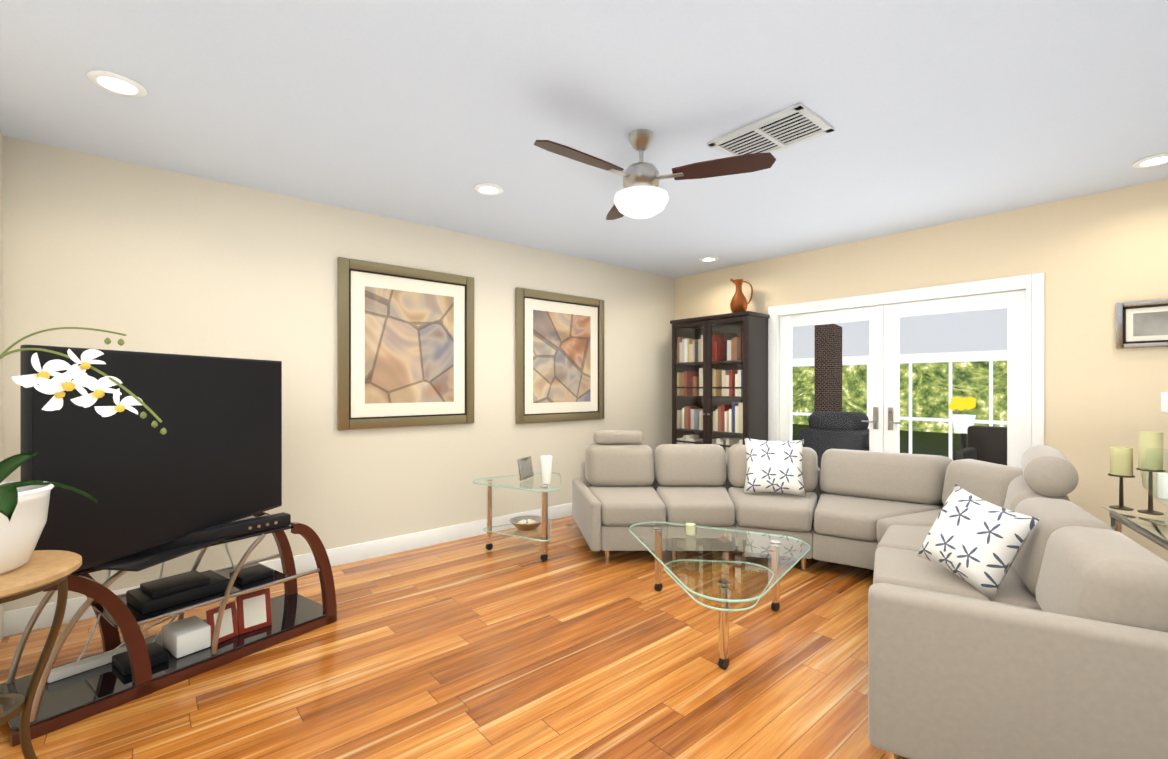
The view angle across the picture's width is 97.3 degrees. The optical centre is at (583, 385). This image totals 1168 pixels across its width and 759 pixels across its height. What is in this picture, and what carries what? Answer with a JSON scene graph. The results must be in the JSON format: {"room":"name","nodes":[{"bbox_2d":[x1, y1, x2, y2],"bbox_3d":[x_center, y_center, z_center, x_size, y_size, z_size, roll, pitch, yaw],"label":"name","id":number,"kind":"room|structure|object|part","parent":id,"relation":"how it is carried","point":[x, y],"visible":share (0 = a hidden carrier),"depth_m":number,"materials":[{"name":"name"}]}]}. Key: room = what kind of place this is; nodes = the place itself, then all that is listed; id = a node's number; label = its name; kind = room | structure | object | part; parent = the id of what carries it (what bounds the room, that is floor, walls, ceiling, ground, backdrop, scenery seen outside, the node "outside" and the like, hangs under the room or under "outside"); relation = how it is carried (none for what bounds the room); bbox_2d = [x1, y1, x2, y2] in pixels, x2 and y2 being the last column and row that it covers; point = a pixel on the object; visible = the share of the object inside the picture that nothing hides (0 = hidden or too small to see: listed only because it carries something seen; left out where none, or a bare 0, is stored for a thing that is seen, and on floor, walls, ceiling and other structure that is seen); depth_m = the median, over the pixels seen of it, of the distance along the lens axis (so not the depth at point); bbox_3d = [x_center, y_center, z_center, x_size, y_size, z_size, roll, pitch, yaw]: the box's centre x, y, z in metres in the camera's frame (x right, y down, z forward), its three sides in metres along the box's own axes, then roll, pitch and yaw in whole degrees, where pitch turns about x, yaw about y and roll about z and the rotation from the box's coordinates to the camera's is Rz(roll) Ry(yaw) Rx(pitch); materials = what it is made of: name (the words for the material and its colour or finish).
{"room":"living room","nodes":[
{"label":"living room","id":0,"kind":"room"},
{"bbox_2d":[0,131,3,641],"bbox_3d":[-3.018,0.001,2.533,0.167,2.640,0.570,0,0,-41],"label":"wall","id":1,"kind":"structure","parent":0,"point":[1,334],"depth_m":2.67,"materials":[{"name":"paint"}]},
{"bbox_2d":[3,136,674,611],"bbox_3d":[-1.031,0.000,4.542,5.800,2.640,0.120,0,0,-41],"label":"wall","id":2,"kind":"structure","parent":0,"point":[151,260],"depth_m":3.63,"materials":[{"name":"paint"}]},
{"bbox_2d":[3,503,571,636],"bbox_3d":[-0.969,1.255,4.507,5.513,0.130,0.016,0,0,-41],"label":"baseboard","id":3,"kind":"structure","parent":2,"relation":"attached to","point":[15,621],"depth_m":3.88,"materials":[{"name":"white wood"}]},
{"bbox_2d":[337,257,473,429],"bbox_3d":[-1.384,-0.310,4.132,1.110,1.270,0.035,0,0,-41],"label":"picture","id":4,"kind":"object","parent":2,"relation":"attached to","point":[405,346],"visible":0.98,"depth_m":4.08,"materials":[{"name":"beige"}]},
{"bbox_2d":[515,287,603,423],"bbox_3d":[-0.210,-0.281,5.144,1.110,1.270,0.035,0,0,-41],"label":"picture","id":5,"kind":"object","parent":2,"relation":"attached to","point":[559,357],"visible":1,"depth_m":5.09,"materials":[{"name":"beige"}]},
{"bbox_2d":[0,516,909,758],"bbox_3d":[0.271,1.372,0.306,9.360,0.100,8.400,0,0,-41],"label":"floor","id":6,"kind":"structure","parent":0,"point":[573,646],"depth_m":2.38,"materials":[{"name":"brown wood"}]},
{"bbox_2d":[0,327,166,758],"bbox_3d":[-1.623,0.576,1.454,0.670,1.478,0.660,0,0,-41],"label":"orchid","id":7,"kind":"object","parent":6,"relation":"on","point":[26,569],"visible":1,"depth_m":1.43,"materials":[{"name":"white plant"}]},
{"bbox_2d":[0,345,336,746],"bbox_3d":[-1.842,0.590,2.451,0.705,1.462,1.233,0,0,35],"label":"tv stand","id":8,"kind":"object","parent":6,"relation":"on","point":[204,473],"visible":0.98,"depth_m":2.28,"materials":[{"name":"black glass"}]},
{"bbox_3d":[-1.839,0.299,2.352,0.220,0.880,1.200,0,0,8],"label":"tv panel","id":9,"kind":"part","parent":8,"relation":"part of","materials":[{"name":"black plastic"}]},
{"bbox_2d":[206,601,238,646],"bbox_3d":[-1.810,1.179,2.555,0.070,0.170,0.130,-11,-5,26],"label":"photo","id":10,"kind":"object","parent":8,"relation":"attached to","point":[229,629],"depth_m":2.54,"materials":[{"name":"red"}]},
{"bbox_2d":[236,588,271,634],"bbox_3d":[-1.726,1.169,2.679,0.070,0.190,0.150,-13,-8,40],"label":"photo","id":11,"kind":"object","parent":8,"relation":"attached to","point":[253,614],"depth_m":2.65,"materials":[{"name":"red"}]},
{"bbox_2d":[473,455,560,560],"bbox_3d":[-0.411,0.932,4.114,0.760,0.776,0.760,0,0,-41],"label":"glass side table","id":12,"kind":"object","parent":6,"relation":"on","point":[525,523],"visible":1,"depth_m":4.07,"materials":[{"name":"clear glass"}]},
{"bbox_2d":[517,456,533,480],"bbox_3d":[-0.503,0.676,4.205,0.080,0.170,0.220,-11,-4,21],"label":"photo frame","id":13,"kind":"object","parent":12,"relation":"on","point":[525,467],"depth_m":4.17,"materials":[{"name":"silver metal"}]},
{"bbox_2d":[540,455,552,483],"bbox_3d":[-0.292,0.649,3.991,0.100,0.210,0.100,0,0,-41],"label":"vase","id":14,"kind":"object","parent":12,"relation":"on","point":[545,460],"depth_m":3.96,"materials":[{"name":"white ceramic"}]},
{"bbox_2d":[670,278,769,462],"bbox_3d":[1.448,0.090,5.583,0.425,2.458,1.000,0,0,-41],"label":"bookcase","id":15,"kind":"object","parent":6,"relation":"on","point":[720,379],"visible":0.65,"depth_m":5.43,"materials":[{"name":"black wood"}]},
{"bbox_2d":[629,520,810,669],"bbox_3d":[0.680,1.074,2.955,1.140,0.493,1.180,0,0,-41],"label":"coffee table","id":16,"kind":"object","parent":6,"relation":"on","point":[723,600],"visible":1,"depth_m":2.76,"materials":[{"name":"clear glass"}]},
{"bbox_2d":[572,430,1167,758],"bbox_3d":[1.355,0.828,3.480,2.876,0.985,3.839,0,0,-41],"label":"sofa","id":17,"kind":"object","parent":6,"relation":"on","point":[1017,613],"visible":0.96,"depth_m":2.05,"materials":[{"name":"fabric"}]},
{"bbox_2d":[1102,431,1167,549],"bbox_3d":[2.354,0.765,1.859,0.360,1.112,1.300,0,0,30],"label":"console table","id":18,"kind":"object","parent":6,"relation":"on","point":[1150,523],"visible":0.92,"depth_m":2.31,"materials":[{"name":"silver metal"}]},
{"bbox_2d":[1140,448,1167,525],"bbox_3d":[2.454,0.424,2.147,0.180,0.310,0.180,0,0,30],"label":"candle holder","id":19,"kind":"object","parent":18,"relation":"on","point":[1162,478],"depth_m":2.17,"materials":[{"name":"clear glass"}]},
{"bbox_2d":[0,0,1167,277],"bbox_3d":[0.271,-1.368,0.304,9.360,0.100,8.400,0,0,-41],"label":"ceiling","id":20,"kind":"structure","parent":0,"point":[434,112],"depth_m":2.41,"materials":[{"name":"paint"}]},
{"bbox_2d":[86,70,146,96],"bbox_3d":[-2.032,-1.312,2.240,0.196,0.012,0.196,0,0,-41],"label":"recessed light","id":21,"kind":"object","parent":20,"relation":"in","point":[116,83],"visible":0.98,"depth_m":2.23,"materials":[{"name":"white"}]},
{"bbox_2d":[474,183,502,194],"bbox_3d":[-0.638,-1.313,3.442,0.196,0.012,0.196,0,0,-41],"label":"recessed light","id":22,"kind":"object","parent":20,"relation":"in","point":[487,189],"visible":1,"depth_m":3.42,"materials":[{"name":"white glass"}]},
{"bbox_2d":[534,129,775,219],"bbox_3d":[0.196,-1.103,2.608,1.044,0.429,1.163,0,0,-41],"label":"ceiling fan","id":23,"kind":"object","parent":20,"relation":"hanging from","point":[641,195],"visible":1,"depth_m":2.60,"materials":[{"name":"brown wood"}]},
{"bbox_2d":[699,257,717,261],"bbox_3d":[1.298,-1.314,5.347,0.196,0.012,0.196,0,0,-41],"label":"recessed light","id":24,"kind":"object","parent":20,"relation":"in","point":[707,259],"visible":0.98,"depth_m":5.35,"materials":[{"name":"white"}]},
{"bbox_2d":[707,102,834,156],"bbox_3d":[0.974,-1.311,2.705,0.360,0.015,0.520,0,0,-41],"label":"ceiling vent","id":25,"kind":"object","parent":20,"relation":"in","point":[798,123],"visible":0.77,"depth_m":2.67,"materials":[{"name":"white metal"}]},
{"bbox_2d":[1132,153,1167,167],"bbox_3d":[3.335,-1.313,2.998,0.196,0.012,0.196,0,0,-41],"label":"recessed light","id":26,"kind":"object","parent":20,"relation":"in","point":[1155,160],"visible":0.98,"depth_m":3.01,"materials":[{"name":"white"}]},
{"bbox_2d":[675,179,1167,561],"bbox_3d":[3.836,0.001,3.245,0.120,2.640,8.200,0,0,-41],"label":"wall","id":27,"kind":"structure","parent":0,"point":[1096,257],"depth_m":3.62,"materials":[{"name":"paint"}]},
{"bbox_2d":[780,305,883,469],"bbox_3d":[2.333,0.294,4.933,0.103,2.022,0.975,0,0,-41],"label":"door leaf","id":28,"kind":"structure","parent":27,"relation":"in","point":[873,316],"depth_m":4.77,"materials":[{"name":"white"}]},
{"bbox_2d":[792,308,1006,358],"bbox_3d":[5.186,-0.911,5.860,5.340,0.700,14.000,0,0,-41],"label":"soffit","id":29,"kind":"structure","parent":27,"relation":"attached to","point":[930,324],"depth_m":7.65,"materials":[{"name":"white paint"}]},
{"bbox_2d":[792,350,1006,366],"bbox_3d":[7.208,-0.492,7.603,0.120,0.180,14.000,0,0,-41],"label":"roof fascia","id":30,"kind":"object","parent":29,"relation":"attached to","point":[965,356],"depth_m":8.88,"materials":[{"name":"white paint"}]},
{"bbox_2d":[768,273,1044,449],"bbox_3d":[2.673,0.260,4.580,0.140,2.160,2.160,0,0,-41],"label":"door frame","id":31,"kind":"structure","parent":27,"relation":"attached to","point":[1033,285],"depth_m":4.04,"materials":[{"name":"white wood"}]},
{"bbox_2d":[884,290,1025,467],"bbox_3d":[2.972,0.295,4.191,0.103,2.022,0.975,0,0,-41],"label":"door leaf","id":32,"kind":"structure","parent":27,"relation":"in","point":[1013,303],"depth_m":4.05,"materials":[{"name":"white"}]},
{"bbox_2d":[1116,298,1167,348],"bbox_3d":[3.750,-0.399,3.224,0.035,0.310,0.580,0,0,-41],"label":"picture","id":33,"kind":"object","parent":27,"relation":"attached to","point":[1142,324],"visible":0.98,"depth_m":3.35,"materials":[{"name":"silver metal"}]},
{"bbox_2d":[1161,392,1167,412],"bbox_3d":[3.726,0.105,3.269,0.013,0.130,0.080,0,0,-41],"label":"switch plate","id":34,"kind":"object","parent":27,"relation":"attached to","point":[1164,401],"visible":1,"depth_m":3.29,"materials":[{"name":"white plastic"}]},
{"label":"outside","id":35,"kind":"structure","parent":0,"visible":0},
{"bbox_2d":[792,424,966,459],"bbox_3d":[12.359,1.405,12.044,13.400,0.100,34.000,0,0,-41],"label":"lawn","id":36,"kind":"structure","parent":35,"point":[921,445],"depth_m":12.51,"materials":[{"name":"green plant"}]},
{"bbox_2d":[792,377,1006,433],"bbox_3d":[12.700,-0.765,12.336,0.300,4.240,34.000,0,0,-41],"label":"hedge","id":37,"kind":"object","parent":36,"relation":"on","point":[925,404],"depth_m":14.99,"materials":[{"name":"green plant"}]},
{"bbox_2d":[792,361,1006,411],"bbox_3d":[12.492,-1.548,8.697,4.216,8.838,36.522,0,0,-41],"label":"trees","id":38,"kind":"object","parent":36,"relation":"on","point":[859,380],"depth_m":13.04,"materials":[{"name":"green plant"}]},
{"bbox_3d":[5.224,1.389,5.894,5.440,0.100,14.000,0,0,-41],"label":"patio","id":39,"kind":"object","parent":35,"visible":0},
{"bbox_2d":[814,324,841,411],"bbox_3d":[3.605,0.198,7.588,0.280,2.280,0.280,0,0,-41],"label":"brick column","id":40,"kind":"structure","parent":39,"relation":"on","point":[832,352],"depth_m":7.49,"materials":[{"name":"brown brick"}]},
{"bbox_2d":[799,411,868,468],"bbox_3d":[3.175,0.829,6.195,0.550,1.020,0.970,0,0,-41],"label":"outdoor grill","id":41,"kind":"object","parent":39,"relation":"on","point":[821,443],"depth_m":6.09,"materials":[{"name":"black metal"}]},
{"bbox_2d":[792,361,1006,458],"bbox_3d":[6.947,0.470,7.907,0.060,1.735,11.244,0,0,-41],"label":"screen enclosure","id":42,"kind":"object","parent":39,"relation":"on","point":[990,421],"depth_m":8.73,"materials":[{"name":"white metal"}]},
{"bbox_2d":[949,397,975,449],"bbox_3d":[4.823,0.736,6.548,0.267,1.204,0.274,0,0,-41],"label":"planter","id":43,"kind":"object","parent":39,"relation":"on","point":[963,404],"depth_m":6.49,"materials":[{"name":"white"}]},
{"bbox_2d":[953,426,1006,464],"bbox_3d":[4.464,0.899,5.503,0.700,0.880,0.700,0,0,-41],"label":"outdoor chair","id":44,"kind":"object","parent":39,"relation":"on","point":[984,453],"depth_m":5.72,"materials":[{"name":"black wicker"}]}
]}

